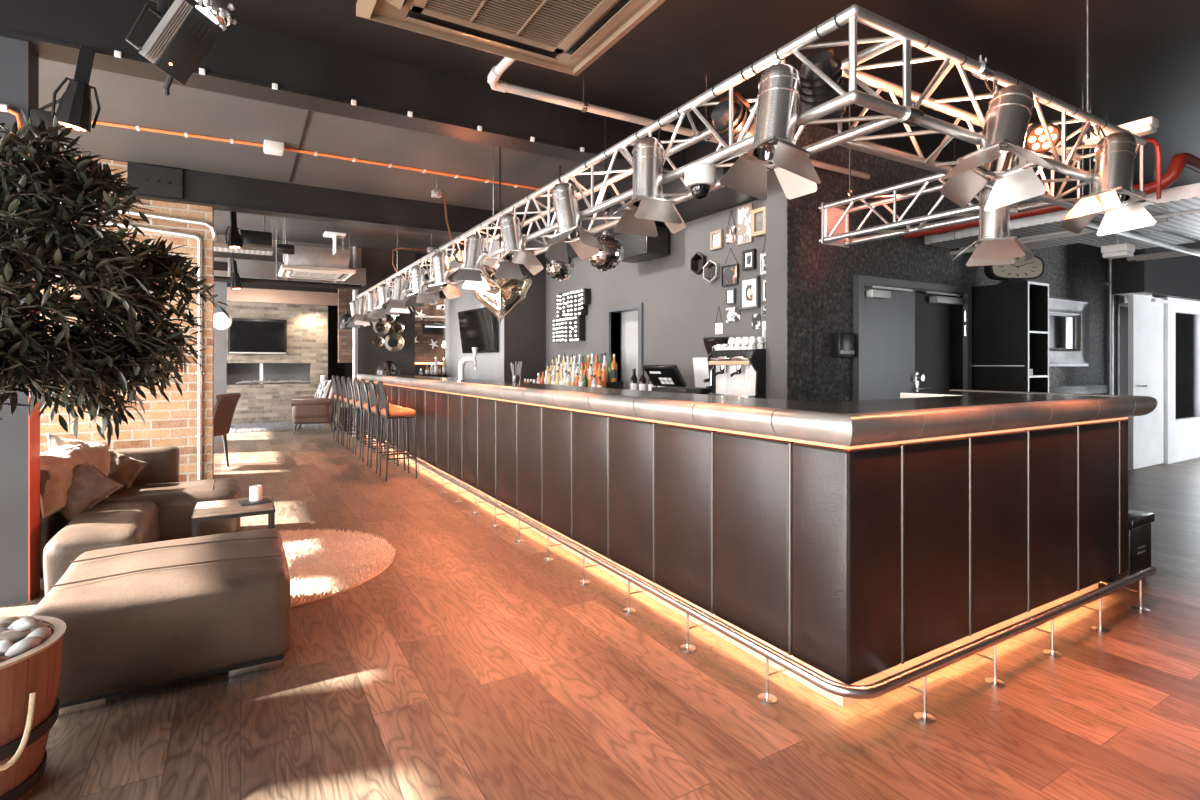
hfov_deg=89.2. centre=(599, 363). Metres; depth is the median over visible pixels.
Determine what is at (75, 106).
led par
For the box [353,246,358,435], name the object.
support pole
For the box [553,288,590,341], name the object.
sign
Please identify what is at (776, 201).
column
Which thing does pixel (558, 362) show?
bottle
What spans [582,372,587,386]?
bottle
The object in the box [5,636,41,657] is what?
pebble
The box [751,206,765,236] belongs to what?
picture frame
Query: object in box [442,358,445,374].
bottle
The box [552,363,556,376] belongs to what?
bottle
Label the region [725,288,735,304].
picture frame
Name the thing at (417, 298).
spotlight
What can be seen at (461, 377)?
tap
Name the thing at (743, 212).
picture frame
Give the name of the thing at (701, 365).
menu board
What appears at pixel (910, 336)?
door
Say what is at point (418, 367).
wall
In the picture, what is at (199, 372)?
conduit
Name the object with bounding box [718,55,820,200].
spotlight
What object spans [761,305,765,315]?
picture frame
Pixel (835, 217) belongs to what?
lighting truss
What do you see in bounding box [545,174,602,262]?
spotlight
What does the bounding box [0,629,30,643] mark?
pebble
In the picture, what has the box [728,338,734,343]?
coffee cup
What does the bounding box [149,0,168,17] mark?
post
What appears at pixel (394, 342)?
disc sculpture
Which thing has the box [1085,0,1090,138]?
rod
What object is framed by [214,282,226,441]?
wall partition
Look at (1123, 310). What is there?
wall
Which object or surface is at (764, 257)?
picture
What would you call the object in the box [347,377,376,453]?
bar stool
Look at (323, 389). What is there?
striped cushion
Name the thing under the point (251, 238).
equipment box
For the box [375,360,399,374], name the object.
dome
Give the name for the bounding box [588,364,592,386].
bottle
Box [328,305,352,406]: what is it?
wall
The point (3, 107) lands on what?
pipe
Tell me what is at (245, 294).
trim
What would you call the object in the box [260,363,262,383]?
post
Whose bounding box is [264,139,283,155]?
junction box
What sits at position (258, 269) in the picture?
air duct
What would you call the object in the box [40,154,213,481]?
brick wall
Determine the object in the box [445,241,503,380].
pier
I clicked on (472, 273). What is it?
spotlight
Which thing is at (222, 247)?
cable tray
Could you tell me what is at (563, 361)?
bottle
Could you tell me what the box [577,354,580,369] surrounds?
bottle
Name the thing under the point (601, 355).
bottle
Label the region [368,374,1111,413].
countertop
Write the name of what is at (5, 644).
pebble
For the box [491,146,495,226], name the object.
rod
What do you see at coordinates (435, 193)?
conduit
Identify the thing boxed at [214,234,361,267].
beam
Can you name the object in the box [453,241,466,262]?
led par
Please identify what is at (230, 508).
side table
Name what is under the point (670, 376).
cash register
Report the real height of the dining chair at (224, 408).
0.938 m
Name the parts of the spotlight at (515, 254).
barn door, barn door, barn door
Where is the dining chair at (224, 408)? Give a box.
[214,393,240,466]
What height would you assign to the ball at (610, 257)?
1.364 m
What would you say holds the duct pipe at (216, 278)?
hanging from the ceiling at (123, 99)
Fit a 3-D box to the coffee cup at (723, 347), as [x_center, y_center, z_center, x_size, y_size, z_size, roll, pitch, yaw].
[1.178,-0.160,5.737,0.087,0.058,0.083,0,0,-6]
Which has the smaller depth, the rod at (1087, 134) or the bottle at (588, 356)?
the rod at (1087, 134)
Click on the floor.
(475, 665)
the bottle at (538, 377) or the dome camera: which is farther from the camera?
the bottle at (538, 377)
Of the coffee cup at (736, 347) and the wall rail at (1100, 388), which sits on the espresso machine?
the coffee cup at (736, 347)
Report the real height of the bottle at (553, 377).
0.240 m
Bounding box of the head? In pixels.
[277,218,294,254]
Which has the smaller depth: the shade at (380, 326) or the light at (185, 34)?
the light at (185, 34)
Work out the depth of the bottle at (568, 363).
8.76 m
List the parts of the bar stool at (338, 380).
panel, leg, frame, leg, leg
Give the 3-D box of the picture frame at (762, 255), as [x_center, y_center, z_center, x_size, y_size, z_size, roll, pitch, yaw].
[1.534,-1.019,5.624,0.030,0.378,0.120,0,0,-31]
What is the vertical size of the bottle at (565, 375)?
0.270 m
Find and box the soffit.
[1112,242,1199,301]
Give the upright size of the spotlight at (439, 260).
0.573 m
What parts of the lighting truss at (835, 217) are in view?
plate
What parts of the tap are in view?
tap handle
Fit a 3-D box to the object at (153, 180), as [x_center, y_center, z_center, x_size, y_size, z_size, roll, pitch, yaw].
[-4.683,-1.945,6.485,0.380,0.310,0.049,0,0,-31]
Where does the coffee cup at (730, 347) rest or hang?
on the espresso machine
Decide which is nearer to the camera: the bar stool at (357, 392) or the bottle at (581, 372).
the bottle at (581, 372)
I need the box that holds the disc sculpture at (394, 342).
[372,314,403,351]
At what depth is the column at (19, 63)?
3.30 m
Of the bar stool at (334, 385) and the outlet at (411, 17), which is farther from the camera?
the bar stool at (334, 385)
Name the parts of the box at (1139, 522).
lid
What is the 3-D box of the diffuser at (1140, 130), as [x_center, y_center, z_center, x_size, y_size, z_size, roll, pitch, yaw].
[2.953,-1.286,3.454,0.080,0.027,0.304,0,0,-31]
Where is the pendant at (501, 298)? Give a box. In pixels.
[472,147,531,322]
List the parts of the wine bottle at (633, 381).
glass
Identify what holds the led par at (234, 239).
hanging from the ceiling at (123, 99)
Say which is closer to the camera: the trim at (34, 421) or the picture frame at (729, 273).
the trim at (34, 421)
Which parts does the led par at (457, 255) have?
len plate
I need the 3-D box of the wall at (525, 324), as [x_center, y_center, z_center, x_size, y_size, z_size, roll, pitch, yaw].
[-1.130,-0.420,9.573,0.800,3.440,0.030,0,0,-31]
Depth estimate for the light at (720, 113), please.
2.72 m
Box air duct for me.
[214,257,365,286]
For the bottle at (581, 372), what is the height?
0.260 m
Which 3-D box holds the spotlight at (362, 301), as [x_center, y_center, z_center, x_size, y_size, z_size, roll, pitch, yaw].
[-3.879,-0.919,9.877,0.379,0.571,0.321,0,0,-19]
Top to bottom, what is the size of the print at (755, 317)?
0.142 m
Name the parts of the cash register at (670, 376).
cash drawer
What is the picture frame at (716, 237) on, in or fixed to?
attached to the wall at (680, 307)
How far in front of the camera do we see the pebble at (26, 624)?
1.89 m
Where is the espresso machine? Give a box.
[707,345,765,397]
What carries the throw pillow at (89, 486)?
on the sofa
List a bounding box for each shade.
[378,324,384,329]
[390,338,397,345]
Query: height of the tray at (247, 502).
0.012 m
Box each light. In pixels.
[126,0,222,95]
[195,0,236,30]
[711,91,755,154]
[798,48,845,125]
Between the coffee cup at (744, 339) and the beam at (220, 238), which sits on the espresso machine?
the coffee cup at (744, 339)
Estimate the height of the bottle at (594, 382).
0.220 m
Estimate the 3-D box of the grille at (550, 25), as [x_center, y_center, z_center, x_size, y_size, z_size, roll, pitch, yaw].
[-0.290,-1.393,2.268,0.660,0.014,0.660,0,0,-31]
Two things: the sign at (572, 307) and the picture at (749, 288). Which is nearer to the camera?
the picture at (749, 288)
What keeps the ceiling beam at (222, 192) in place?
attached to the brick wall at (174, 423)
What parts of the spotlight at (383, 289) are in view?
barn door, barn door, barn door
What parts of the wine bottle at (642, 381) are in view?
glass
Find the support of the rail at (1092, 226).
hanging from the ceiling at (1144, 55)
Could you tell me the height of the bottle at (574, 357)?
0.340 m
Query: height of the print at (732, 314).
0.145 m
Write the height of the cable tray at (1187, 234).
0.880 m
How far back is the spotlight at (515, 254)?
4.41 m
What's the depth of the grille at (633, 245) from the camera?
6.89 m
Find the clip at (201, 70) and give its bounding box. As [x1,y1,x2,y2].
[199,68,204,74]
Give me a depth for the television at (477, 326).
9.87 m
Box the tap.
[456,347,477,380]
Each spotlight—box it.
[346,297,366,327]
[348,296,373,325]
[360,288,385,321]
[371,277,399,317]
[381,274,413,312]
[401,256,436,306]
[425,244,461,299]
[447,224,493,289]
[493,207,543,278]
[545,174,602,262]
[604,127,685,236]
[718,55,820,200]
[940,79,1057,211]
[952,186,1034,265]
[1060,125,1167,235]
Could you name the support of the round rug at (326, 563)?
on the floor
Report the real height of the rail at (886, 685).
0.202 m
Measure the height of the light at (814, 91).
0.275 m
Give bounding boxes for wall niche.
[227,363,309,383]
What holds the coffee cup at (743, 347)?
on the espresso machine
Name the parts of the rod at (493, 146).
rod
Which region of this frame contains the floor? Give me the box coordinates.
[0,420,1199,799]
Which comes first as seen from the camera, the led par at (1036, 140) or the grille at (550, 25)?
the grille at (550, 25)
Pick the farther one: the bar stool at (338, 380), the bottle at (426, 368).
the bottle at (426, 368)
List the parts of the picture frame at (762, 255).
frame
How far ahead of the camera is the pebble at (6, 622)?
1.96 m
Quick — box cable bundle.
[29,98,67,131]
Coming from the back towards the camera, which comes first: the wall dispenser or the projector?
the projector
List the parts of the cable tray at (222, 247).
rail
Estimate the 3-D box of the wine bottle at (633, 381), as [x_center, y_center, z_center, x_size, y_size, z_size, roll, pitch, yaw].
[0.384,0.205,6.933,0.074,0.300,0.076,0,0,-16]
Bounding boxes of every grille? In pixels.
[214,261,231,270]
[291,271,341,278]
[411,0,616,53]
[616,234,645,256]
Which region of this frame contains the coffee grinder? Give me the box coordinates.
[703,337,729,392]
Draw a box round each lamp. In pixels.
[214,312,231,329]
[338,289,352,328]
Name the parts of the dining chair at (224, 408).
leg, backrest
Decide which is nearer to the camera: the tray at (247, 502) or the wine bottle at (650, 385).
the tray at (247, 502)
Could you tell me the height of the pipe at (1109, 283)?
3.438 m
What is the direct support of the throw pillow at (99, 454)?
on the sofa
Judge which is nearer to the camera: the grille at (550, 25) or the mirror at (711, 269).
the grille at (550, 25)
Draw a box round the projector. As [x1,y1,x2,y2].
[436,305,444,309]
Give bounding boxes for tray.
[214,216,272,255]
[238,497,271,505]
[708,393,753,396]
[925,142,1199,248]
[960,204,1199,252]
[1081,166,1199,249]
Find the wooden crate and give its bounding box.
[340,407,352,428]
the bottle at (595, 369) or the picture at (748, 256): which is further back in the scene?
the bottle at (595, 369)
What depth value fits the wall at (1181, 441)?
7.97 m
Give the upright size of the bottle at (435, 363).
0.350 m
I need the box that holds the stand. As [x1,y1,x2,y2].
[603,381,622,388]
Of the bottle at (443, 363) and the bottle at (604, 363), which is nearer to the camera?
the bottle at (604, 363)
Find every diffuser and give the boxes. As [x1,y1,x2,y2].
[1085,125,1156,148]
[1102,251,1133,258]
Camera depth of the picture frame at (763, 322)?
5.63 m
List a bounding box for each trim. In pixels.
[28,154,39,600]
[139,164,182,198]
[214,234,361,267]
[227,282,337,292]
[227,287,337,305]
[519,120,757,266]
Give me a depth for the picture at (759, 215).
5.68 m
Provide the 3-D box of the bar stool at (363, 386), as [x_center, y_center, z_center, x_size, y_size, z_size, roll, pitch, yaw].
[-2.929,0.745,7.980,0.388,1.111,0.412,0,0,-31]
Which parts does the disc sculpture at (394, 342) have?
mirror dish, mirror dish, mirror dish, mirror dish, mirror dish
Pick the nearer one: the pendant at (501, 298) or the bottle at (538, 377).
the pendant at (501, 298)
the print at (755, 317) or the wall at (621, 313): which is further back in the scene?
the wall at (621, 313)
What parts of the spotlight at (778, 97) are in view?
barn door, barn door, barn door, barn door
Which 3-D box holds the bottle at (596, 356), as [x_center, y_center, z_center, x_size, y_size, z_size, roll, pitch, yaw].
[-0.046,0.050,8.083,0.074,0.350,0.076,0,0,-36]
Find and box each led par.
[51,45,100,132]
[225,212,242,248]
[230,253,242,289]
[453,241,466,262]
[1024,115,1061,153]
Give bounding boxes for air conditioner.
[278,228,355,280]
[356,0,665,75]
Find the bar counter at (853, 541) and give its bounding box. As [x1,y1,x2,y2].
[356,374,1157,706]
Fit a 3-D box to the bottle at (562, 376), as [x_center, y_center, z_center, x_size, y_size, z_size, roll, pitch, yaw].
[-0.528,0.230,8.475,0.081,0.250,0.079,0,0,7]
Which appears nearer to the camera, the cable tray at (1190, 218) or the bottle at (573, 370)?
the cable tray at (1190, 218)
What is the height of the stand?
0.130 m
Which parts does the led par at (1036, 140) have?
len plate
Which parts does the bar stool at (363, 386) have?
leg, panel, frame, leg, seat, leg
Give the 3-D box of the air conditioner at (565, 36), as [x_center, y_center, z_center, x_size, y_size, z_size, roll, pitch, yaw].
[-0.290,-1.759,2.268,1.010,0.762,1.010,0,0,-31]
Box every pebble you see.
[0,617,19,627]
[0,628,9,632]
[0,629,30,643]
[0,639,13,654]
[0,655,10,662]
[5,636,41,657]
[8,616,34,629]
[13,618,39,630]
[26,627,52,644]
[29,620,47,631]
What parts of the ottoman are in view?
leg, frame, leg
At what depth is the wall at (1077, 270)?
5.75 m
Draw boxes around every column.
[0,36,38,604]
[766,170,786,399]
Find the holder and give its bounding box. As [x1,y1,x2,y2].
[511,361,521,384]
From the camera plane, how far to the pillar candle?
3.86 m
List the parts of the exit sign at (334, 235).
sign plate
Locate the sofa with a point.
(156, 507)
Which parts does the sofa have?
backrest, backrest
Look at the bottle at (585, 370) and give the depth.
8.07 m
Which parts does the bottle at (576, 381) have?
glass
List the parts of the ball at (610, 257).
stem, motor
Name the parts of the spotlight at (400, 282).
barn door, barn door, barn door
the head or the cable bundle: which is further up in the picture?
the cable bundle
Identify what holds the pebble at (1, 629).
on the wooden planter
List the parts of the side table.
leg, leg, frame, leg, leg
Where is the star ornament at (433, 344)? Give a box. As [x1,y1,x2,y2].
[429,339,437,347]
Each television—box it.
[228,318,286,353]
[458,307,497,353]
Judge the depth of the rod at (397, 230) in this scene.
8.83 m
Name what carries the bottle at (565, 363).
on the stand
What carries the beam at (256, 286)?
attached to the ceiling at (1144, 55)
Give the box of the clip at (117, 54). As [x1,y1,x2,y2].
[114,50,121,57]
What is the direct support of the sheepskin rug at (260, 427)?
on the floor
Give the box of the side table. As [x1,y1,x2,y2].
[191,495,274,536]
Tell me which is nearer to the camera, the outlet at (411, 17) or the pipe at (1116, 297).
the outlet at (411, 17)
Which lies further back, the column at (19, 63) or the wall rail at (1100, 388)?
the wall rail at (1100, 388)
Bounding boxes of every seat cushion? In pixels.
[43,501,159,595]
[66,478,240,540]
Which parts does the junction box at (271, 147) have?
lid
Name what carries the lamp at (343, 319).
hanging from the ceiling at (1144, 55)
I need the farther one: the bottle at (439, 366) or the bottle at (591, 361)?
the bottle at (439, 366)
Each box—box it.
[240,215,271,247]
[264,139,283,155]
[1108,509,1154,580]
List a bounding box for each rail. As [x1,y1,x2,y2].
[358,431,1156,723]
[1049,384,1106,393]
[1085,109,1199,256]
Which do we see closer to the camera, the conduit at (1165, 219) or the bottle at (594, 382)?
the conduit at (1165, 219)
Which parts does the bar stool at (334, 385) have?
leg, frame, leg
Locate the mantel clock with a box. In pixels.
[984,255,1043,283]
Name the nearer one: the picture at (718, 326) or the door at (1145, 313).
the picture at (718, 326)
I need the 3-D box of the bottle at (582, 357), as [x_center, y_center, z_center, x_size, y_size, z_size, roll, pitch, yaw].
[-0.242,0.060,8.387,0.078,0.330,0.080,0,0,20]
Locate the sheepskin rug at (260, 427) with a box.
[229,421,325,432]
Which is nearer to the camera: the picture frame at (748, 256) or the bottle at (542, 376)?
the picture frame at (748, 256)
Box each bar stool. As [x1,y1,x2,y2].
[332,375,357,440]
[336,376,362,444]
[341,376,370,449]
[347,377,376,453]
[353,378,385,459]
[360,379,394,465]
[368,380,405,472]
[377,381,417,480]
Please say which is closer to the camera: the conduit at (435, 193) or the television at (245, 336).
the conduit at (435, 193)
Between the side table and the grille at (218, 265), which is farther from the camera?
the grille at (218, 265)
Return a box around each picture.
[713,233,719,246]
[715,323,722,333]
[723,265,735,284]
[726,226,735,243]
[728,292,732,300]
[746,285,752,300]
[747,255,750,263]
[756,212,762,231]
[763,256,765,271]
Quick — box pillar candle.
[249,485,261,500]
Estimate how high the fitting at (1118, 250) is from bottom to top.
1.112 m
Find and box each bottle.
[425,365,428,374]
[430,363,433,374]
[434,357,437,374]
[438,362,440,374]
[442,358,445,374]
[536,373,540,383]
[540,372,544,383]
[544,371,547,383]
[547,371,551,383]
[551,372,554,384]
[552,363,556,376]
[555,370,559,384]
[556,355,560,369]
[559,372,563,384]
[562,353,565,369]
[563,362,567,375]
[563,370,567,384]
[566,372,570,385]
[567,356,569,371]
[571,364,574,377]
[571,373,574,385]
[572,356,576,369]
[574,373,578,385]
[575,364,579,377]
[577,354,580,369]
[579,371,582,385]
[580,356,584,369]
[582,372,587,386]
[583,364,587,378]
[586,355,589,370]
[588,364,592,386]
[589,354,593,370]
[591,375,596,386]
[593,363,597,378]
[594,355,598,368]
[596,364,602,381]
[597,376,602,387]
[598,354,602,369]
[602,353,607,377]
[602,366,606,386]
[608,355,611,381]
[611,354,616,381]
[630,369,636,389]
[639,369,645,390]
[648,379,654,390]
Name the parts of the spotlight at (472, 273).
barn door, barn door, barn door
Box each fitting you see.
[1083,116,1158,148]
[1101,237,1134,258]
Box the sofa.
[40,446,240,595]
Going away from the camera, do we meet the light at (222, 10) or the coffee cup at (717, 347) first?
the light at (222, 10)
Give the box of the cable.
[91,120,551,191]
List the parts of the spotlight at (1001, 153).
barn door, barn door, barn door, barn door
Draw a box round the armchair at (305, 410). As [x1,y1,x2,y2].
[291,386,336,434]
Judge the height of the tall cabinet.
2.146 m
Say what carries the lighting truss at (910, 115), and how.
attached to the lighting truss at (877, 122)
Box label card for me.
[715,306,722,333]
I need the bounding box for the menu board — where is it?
[693,358,708,387]
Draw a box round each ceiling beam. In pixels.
[0,0,685,171]
[127,161,528,240]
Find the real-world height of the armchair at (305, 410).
0.928 m
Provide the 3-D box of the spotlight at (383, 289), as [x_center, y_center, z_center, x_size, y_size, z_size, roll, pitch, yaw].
[-2.961,-0.934,8.382,0.272,0.572,0.380,0,0,29]
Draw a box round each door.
[606,303,642,389]
[853,275,971,400]
[1128,295,1167,468]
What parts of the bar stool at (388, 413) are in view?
leg, panel, frame, leg, seat, seat frame, leg, leg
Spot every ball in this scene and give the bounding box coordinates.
[546,165,573,280]
[588,107,623,270]
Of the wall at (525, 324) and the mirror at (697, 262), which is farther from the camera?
the wall at (525, 324)
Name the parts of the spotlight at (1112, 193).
barn door, barn door, barn door, barn door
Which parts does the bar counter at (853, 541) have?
leather panel, leather panel, leather panel, leather panel, leather panel, seam trim, leather panel, leather panel, seam trim, leather panel, seam trim, leather panel, seam trim, leather panel, leather panel, seam trim, leather panel, leather panel, seam trim, leather panel, seam trim, leather panel, seam trim, leather panel, seam trim, leather panel, seam trim, leather panel, seam trim, leather panel, seam trim, leather panel, seam trim, leather panel, seam trim, leather panel, leather panel, seam trim, leather panel, seam trim, leather panel, seam trim, leather panel, seam trim, leather panel, seam trim, leather panel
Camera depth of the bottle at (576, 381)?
8.04 m
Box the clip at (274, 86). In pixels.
[272,83,277,89]
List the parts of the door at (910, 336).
handle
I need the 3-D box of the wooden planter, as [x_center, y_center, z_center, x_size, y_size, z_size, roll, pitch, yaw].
[-1.903,1.072,1.788,0.502,0.456,0.506,0,0,-31]
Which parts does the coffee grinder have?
hopper lid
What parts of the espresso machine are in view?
panel, control panel, rail, panel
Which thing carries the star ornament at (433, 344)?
attached to the brick wall at (424, 352)
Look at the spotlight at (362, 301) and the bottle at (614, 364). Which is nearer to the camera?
the bottle at (614, 364)
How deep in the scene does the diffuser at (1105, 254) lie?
5.81 m
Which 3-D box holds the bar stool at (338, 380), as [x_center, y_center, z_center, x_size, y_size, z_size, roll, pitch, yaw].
[-4.110,0.745,9.977,0.388,1.111,0.412,0,0,-31]
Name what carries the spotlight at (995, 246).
hanging from the lighting truss at (835, 217)
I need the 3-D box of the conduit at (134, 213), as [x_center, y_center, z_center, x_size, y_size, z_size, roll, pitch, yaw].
[-4.899,-1.517,6.489,1.375,0.272,0.107,0,0,-31]
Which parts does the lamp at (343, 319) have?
lamp shade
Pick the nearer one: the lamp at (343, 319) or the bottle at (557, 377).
the bottle at (557, 377)
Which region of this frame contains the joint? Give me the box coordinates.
[289,110,311,181]
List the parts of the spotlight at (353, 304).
barn door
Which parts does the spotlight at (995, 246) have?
barn door, barn door, barn door, barn door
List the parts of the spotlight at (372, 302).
barn door, barn door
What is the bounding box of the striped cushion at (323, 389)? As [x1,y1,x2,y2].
[315,379,331,397]
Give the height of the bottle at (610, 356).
0.340 m
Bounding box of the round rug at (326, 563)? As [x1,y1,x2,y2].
[279,528,396,606]
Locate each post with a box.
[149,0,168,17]
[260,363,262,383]
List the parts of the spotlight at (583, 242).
barn door, barn door, barn door, barn door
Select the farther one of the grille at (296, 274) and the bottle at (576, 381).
the grille at (296, 274)
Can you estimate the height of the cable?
0.022 m
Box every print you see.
[726,307,739,322]
[752,314,759,328]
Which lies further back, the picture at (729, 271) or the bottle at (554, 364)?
the bottle at (554, 364)
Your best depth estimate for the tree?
1.83 m
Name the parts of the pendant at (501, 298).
stem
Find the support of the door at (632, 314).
in the wall at (680, 307)
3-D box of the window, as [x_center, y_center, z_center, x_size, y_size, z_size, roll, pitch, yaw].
[8.833,0.025,8.854,2.980,1.550,0.130,0,0,-31]
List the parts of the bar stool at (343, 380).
panel, leg, frame, leg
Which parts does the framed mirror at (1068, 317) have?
glass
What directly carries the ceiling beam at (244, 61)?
attached to the ceiling at (1144, 55)
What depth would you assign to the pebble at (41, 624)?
1.94 m
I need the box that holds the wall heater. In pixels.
[422,323,444,333]
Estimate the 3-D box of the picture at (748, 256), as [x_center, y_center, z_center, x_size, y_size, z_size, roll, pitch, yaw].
[1.429,-0.995,5.811,0.017,0.082,0.050,0,0,-31]
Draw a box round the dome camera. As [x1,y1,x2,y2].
[684,163,716,198]
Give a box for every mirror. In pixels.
[690,252,706,274]
[703,260,719,282]
[1049,296,1088,365]
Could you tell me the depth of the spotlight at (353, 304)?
10.51 m
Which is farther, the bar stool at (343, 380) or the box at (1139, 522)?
the bar stool at (343, 380)
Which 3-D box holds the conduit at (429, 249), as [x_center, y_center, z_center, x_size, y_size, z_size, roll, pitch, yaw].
[-2.669,-1.677,8.720,0.198,0.926,0.637,0,0,43]
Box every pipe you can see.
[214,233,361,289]
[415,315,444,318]
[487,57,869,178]
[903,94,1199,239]
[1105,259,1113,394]
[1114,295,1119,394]
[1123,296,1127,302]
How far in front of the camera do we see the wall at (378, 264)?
11.34 m
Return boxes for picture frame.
[710,229,722,250]
[721,247,738,286]
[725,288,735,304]
[726,209,735,243]
[737,203,752,244]
[739,275,759,309]
[742,248,755,270]
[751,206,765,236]
[760,238,765,274]
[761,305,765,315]
[762,279,765,301]
[762,321,765,341]
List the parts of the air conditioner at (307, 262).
frame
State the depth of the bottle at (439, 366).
11.93 m
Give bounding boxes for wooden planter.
[0,616,65,799]
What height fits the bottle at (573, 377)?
0.240 m
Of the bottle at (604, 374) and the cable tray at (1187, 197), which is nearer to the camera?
the cable tray at (1187, 197)
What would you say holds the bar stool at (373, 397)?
on the floor
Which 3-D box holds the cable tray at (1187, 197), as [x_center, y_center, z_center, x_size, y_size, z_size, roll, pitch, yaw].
[4.530,-1.670,4.422,0.469,0.940,4.200,0,0,-31]
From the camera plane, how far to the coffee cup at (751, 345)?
5.40 m
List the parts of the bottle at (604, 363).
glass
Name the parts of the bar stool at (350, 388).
leg, panel, frame, leg, leg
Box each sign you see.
[323,231,345,254]
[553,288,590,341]
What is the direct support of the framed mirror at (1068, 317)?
attached to the wall at (1077, 270)
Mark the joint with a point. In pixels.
(309, 111)
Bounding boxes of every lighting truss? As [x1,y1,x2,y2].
[356,7,907,310]
[819,153,1053,247]
[838,4,1146,209]
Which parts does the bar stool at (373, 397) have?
leg, panel, frame, leg, seat, leg, leg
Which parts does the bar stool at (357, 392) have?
leg, panel, frame, leg, leg, leg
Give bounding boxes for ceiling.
[39,58,616,255]
[70,0,1199,198]
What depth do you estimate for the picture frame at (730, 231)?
6.03 m
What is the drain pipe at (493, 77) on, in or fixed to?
attached to the ceiling at (1144, 55)
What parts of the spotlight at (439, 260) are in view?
barn door, barn door, barn door, barn door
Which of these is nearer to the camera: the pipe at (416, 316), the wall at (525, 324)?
the wall at (525, 324)
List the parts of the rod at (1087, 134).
rod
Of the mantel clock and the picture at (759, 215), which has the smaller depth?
the picture at (759, 215)
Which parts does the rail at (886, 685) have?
post, post, post, post, post, post, post, post, post, post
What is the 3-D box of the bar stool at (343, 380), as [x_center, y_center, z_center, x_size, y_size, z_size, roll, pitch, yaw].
[-3.815,0.745,9.478,0.388,1.111,0.412,0,0,-31]
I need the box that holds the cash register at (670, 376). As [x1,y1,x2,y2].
[643,365,710,394]
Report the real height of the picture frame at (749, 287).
0.305 m
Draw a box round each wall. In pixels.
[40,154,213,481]
[227,301,327,383]
[227,383,347,424]
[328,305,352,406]
[338,289,444,362]
[357,248,447,431]
[415,364,441,374]
[504,265,545,382]
[546,199,765,390]
[621,313,621,381]
[787,125,1127,401]
[1120,306,1127,420]
[1160,297,1199,463]
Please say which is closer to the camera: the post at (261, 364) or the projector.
the post at (261, 364)
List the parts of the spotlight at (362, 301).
barn door, barn door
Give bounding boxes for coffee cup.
[714,344,721,349]
[721,344,727,349]
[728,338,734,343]
[728,344,734,349]
[733,337,742,343]
[733,343,740,349]
[741,337,748,342]
[741,343,747,349]
[747,337,757,342]
[748,343,756,348]
[756,343,763,348]
[757,337,764,342]
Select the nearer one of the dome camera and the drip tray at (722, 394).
the dome camera
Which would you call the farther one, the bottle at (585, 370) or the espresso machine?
the bottle at (585, 370)
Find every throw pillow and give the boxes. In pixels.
[40,444,91,517]
[47,433,110,498]
[59,463,122,521]
[108,449,147,489]
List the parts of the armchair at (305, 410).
armrest, backrest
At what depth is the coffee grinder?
5.95 m
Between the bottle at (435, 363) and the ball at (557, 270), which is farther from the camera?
the bottle at (435, 363)
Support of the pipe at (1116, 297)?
attached to the wall at (1077, 270)
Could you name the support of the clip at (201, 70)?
attached to the ceiling beam at (244, 61)
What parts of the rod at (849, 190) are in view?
rod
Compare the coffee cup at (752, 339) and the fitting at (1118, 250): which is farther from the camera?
the fitting at (1118, 250)
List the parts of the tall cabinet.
edge trim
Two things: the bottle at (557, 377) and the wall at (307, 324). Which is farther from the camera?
the wall at (307, 324)
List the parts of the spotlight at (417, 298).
barn door, barn door, barn door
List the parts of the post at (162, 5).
post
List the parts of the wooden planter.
rope handle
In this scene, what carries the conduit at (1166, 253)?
hanging from the ceiling at (1144, 55)
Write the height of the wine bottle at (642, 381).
0.300 m
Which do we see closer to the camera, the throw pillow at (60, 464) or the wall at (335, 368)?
the throw pillow at (60, 464)
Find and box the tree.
[0,110,230,445]
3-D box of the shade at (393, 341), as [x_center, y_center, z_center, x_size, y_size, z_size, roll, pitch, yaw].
[-3.823,-0.404,11.302,0.144,0.144,0.020,0,0,-31]
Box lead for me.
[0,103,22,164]
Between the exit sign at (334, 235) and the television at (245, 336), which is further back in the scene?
the television at (245, 336)
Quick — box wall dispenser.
[831,333,854,357]
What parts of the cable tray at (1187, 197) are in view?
rail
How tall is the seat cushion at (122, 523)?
0.378 m
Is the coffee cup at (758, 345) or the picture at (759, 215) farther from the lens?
the picture at (759, 215)
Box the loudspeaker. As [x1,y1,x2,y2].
[615,226,667,262]
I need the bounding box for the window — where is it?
[1175,308,1199,423]
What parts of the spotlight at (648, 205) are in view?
barn door, barn door, barn door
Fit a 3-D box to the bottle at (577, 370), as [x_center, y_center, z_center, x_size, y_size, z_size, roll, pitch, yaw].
[-0.306,0.145,8.284,0.084,0.300,0.086,0,0,5]
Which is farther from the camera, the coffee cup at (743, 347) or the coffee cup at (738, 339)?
the coffee cup at (738, 339)
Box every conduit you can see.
[89,219,202,479]
[118,210,216,240]
[392,234,435,275]
[431,180,452,246]
[950,117,1167,254]
[1127,247,1199,260]
[1136,254,1190,260]
[1144,138,1160,198]
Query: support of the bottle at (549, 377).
on the countertop
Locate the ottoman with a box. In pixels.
[28,528,291,716]
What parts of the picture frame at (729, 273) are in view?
frame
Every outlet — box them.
[405,10,557,57]
[566,0,629,54]
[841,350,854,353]
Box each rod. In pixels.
[397,230,397,270]
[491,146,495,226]
[848,105,851,196]
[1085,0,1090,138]
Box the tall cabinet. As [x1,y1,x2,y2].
[970,281,1048,392]

